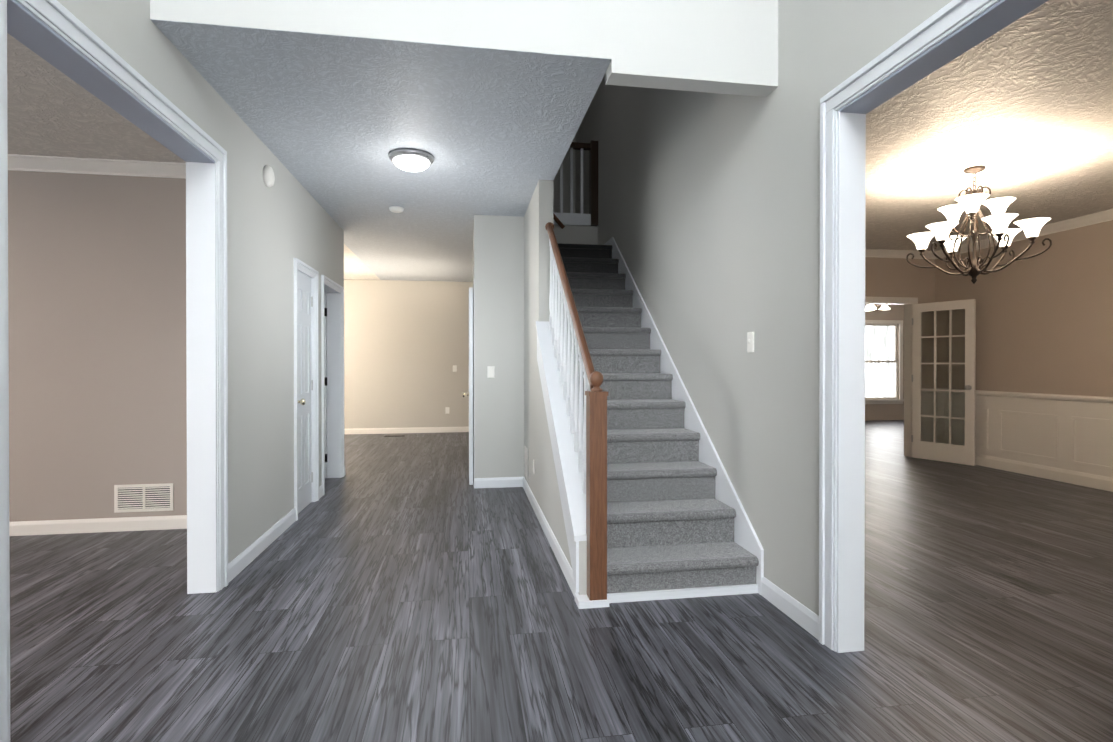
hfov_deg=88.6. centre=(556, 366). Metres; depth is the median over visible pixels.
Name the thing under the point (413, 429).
baseboard
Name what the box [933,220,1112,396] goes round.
wall
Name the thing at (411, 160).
light
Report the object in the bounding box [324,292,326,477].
hall door
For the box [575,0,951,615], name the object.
wall
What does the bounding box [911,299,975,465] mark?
door
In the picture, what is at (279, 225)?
wall
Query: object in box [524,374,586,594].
wall
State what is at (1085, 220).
crown molding
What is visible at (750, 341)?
light switch
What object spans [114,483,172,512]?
vent return air left room
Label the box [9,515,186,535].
baseboard
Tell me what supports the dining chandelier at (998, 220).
hanging from the ceiling
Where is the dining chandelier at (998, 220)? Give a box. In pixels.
[906,165,1051,283]
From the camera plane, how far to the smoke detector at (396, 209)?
5.42 m
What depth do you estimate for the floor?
2.64 m
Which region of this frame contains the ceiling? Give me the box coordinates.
[7,0,1112,281]
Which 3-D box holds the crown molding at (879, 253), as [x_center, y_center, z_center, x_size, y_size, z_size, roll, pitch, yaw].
[2.823,-1.482,7.261,4.440,0.090,0.085,0,0,-9]
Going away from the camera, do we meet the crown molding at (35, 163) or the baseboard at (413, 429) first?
the crown molding at (35, 163)
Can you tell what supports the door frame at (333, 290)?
attached to the wall at (279, 225)
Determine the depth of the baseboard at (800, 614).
2.79 m
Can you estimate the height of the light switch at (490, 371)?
0.115 m
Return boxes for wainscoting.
[922,388,1112,491]
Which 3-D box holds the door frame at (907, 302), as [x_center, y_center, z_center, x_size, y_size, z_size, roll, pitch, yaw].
[4.371,0.146,7.620,0.880,2.130,0.166,0,0,-9]
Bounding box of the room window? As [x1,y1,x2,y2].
[865,320,903,403]
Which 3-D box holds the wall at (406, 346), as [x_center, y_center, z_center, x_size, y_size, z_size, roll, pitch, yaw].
[-3.067,-0.172,10.247,9.000,2.740,0.120,0,0,-9]
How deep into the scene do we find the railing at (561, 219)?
6.88 m
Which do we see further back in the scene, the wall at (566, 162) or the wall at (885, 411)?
the wall at (885, 411)
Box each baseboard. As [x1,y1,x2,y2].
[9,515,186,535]
[228,508,295,582]
[344,427,468,433]
[474,477,519,487]
[520,477,591,608]
[761,577,818,639]
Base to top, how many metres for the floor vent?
0.007 m
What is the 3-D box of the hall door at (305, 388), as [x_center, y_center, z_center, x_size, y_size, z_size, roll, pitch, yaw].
[-2.147,0.209,4.878,0.105,2.020,0.550,0,0,-9]
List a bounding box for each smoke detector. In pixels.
[263,165,274,186]
[389,206,403,212]
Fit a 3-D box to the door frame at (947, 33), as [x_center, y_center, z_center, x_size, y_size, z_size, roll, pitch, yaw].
[1.367,0.024,1.898,0.170,2.432,1.354,0,0,-9]
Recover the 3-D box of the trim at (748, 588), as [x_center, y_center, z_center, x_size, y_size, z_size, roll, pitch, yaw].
[0.658,1.211,3.043,0.840,0.045,0.015,0,0,-9]
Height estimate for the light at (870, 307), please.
0.494 m
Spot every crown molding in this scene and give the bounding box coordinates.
[8,154,185,178]
[865,249,934,258]
[935,209,1112,258]
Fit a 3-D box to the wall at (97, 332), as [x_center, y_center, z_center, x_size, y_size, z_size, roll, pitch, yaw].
[-5.319,-0.140,3.983,6.275,2.740,0.120,0,0,-9]
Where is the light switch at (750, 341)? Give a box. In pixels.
[747,332,753,352]
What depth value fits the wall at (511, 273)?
5.74 m
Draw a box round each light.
[389,148,433,171]
[865,304,888,310]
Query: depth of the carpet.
3.63 m
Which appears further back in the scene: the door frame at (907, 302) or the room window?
the room window
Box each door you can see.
[297,271,312,512]
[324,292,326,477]
[462,287,472,484]
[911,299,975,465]
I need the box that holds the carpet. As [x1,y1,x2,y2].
[557,243,758,593]
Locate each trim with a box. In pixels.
[604,237,763,594]
[607,584,755,602]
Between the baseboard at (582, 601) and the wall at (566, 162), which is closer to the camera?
the baseboard at (582, 601)
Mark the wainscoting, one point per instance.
(1063, 438)
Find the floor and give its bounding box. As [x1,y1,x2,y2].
[10,420,1112,741]
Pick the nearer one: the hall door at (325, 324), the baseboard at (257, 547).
the baseboard at (257, 547)
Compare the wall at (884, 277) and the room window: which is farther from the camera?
the room window
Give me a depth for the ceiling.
3.57 m
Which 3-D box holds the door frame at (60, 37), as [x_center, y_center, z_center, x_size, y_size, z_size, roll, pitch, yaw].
[-1.816,0.017,2.392,0.190,2.442,1.634,0,0,-9]
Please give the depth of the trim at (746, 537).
3.86 m
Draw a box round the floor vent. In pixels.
[384,435,404,436]
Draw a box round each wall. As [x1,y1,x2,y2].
[8,170,186,521]
[57,0,343,563]
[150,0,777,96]
[344,279,472,428]
[473,180,552,503]
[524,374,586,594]
[553,137,574,212]
[553,225,936,387]
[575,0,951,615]
[865,304,903,420]
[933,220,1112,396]
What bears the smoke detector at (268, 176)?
attached to the wall at (279, 225)
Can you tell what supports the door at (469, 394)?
in the wall at (511, 273)
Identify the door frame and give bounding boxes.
[0,0,227,741]
[294,258,343,520]
[819,0,1048,652]
[865,296,917,456]
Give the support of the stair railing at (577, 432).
in the wall at (550, 505)
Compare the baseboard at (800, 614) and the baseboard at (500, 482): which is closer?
the baseboard at (800, 614)
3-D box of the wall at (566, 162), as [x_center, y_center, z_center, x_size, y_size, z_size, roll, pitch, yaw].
[-1.189,-2.971,8.133,3.195,2.440,0.120,0,0,-9]
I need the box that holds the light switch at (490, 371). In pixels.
[487,366,494,377]
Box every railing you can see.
[536,222,607,600]
[553,140,597,228]

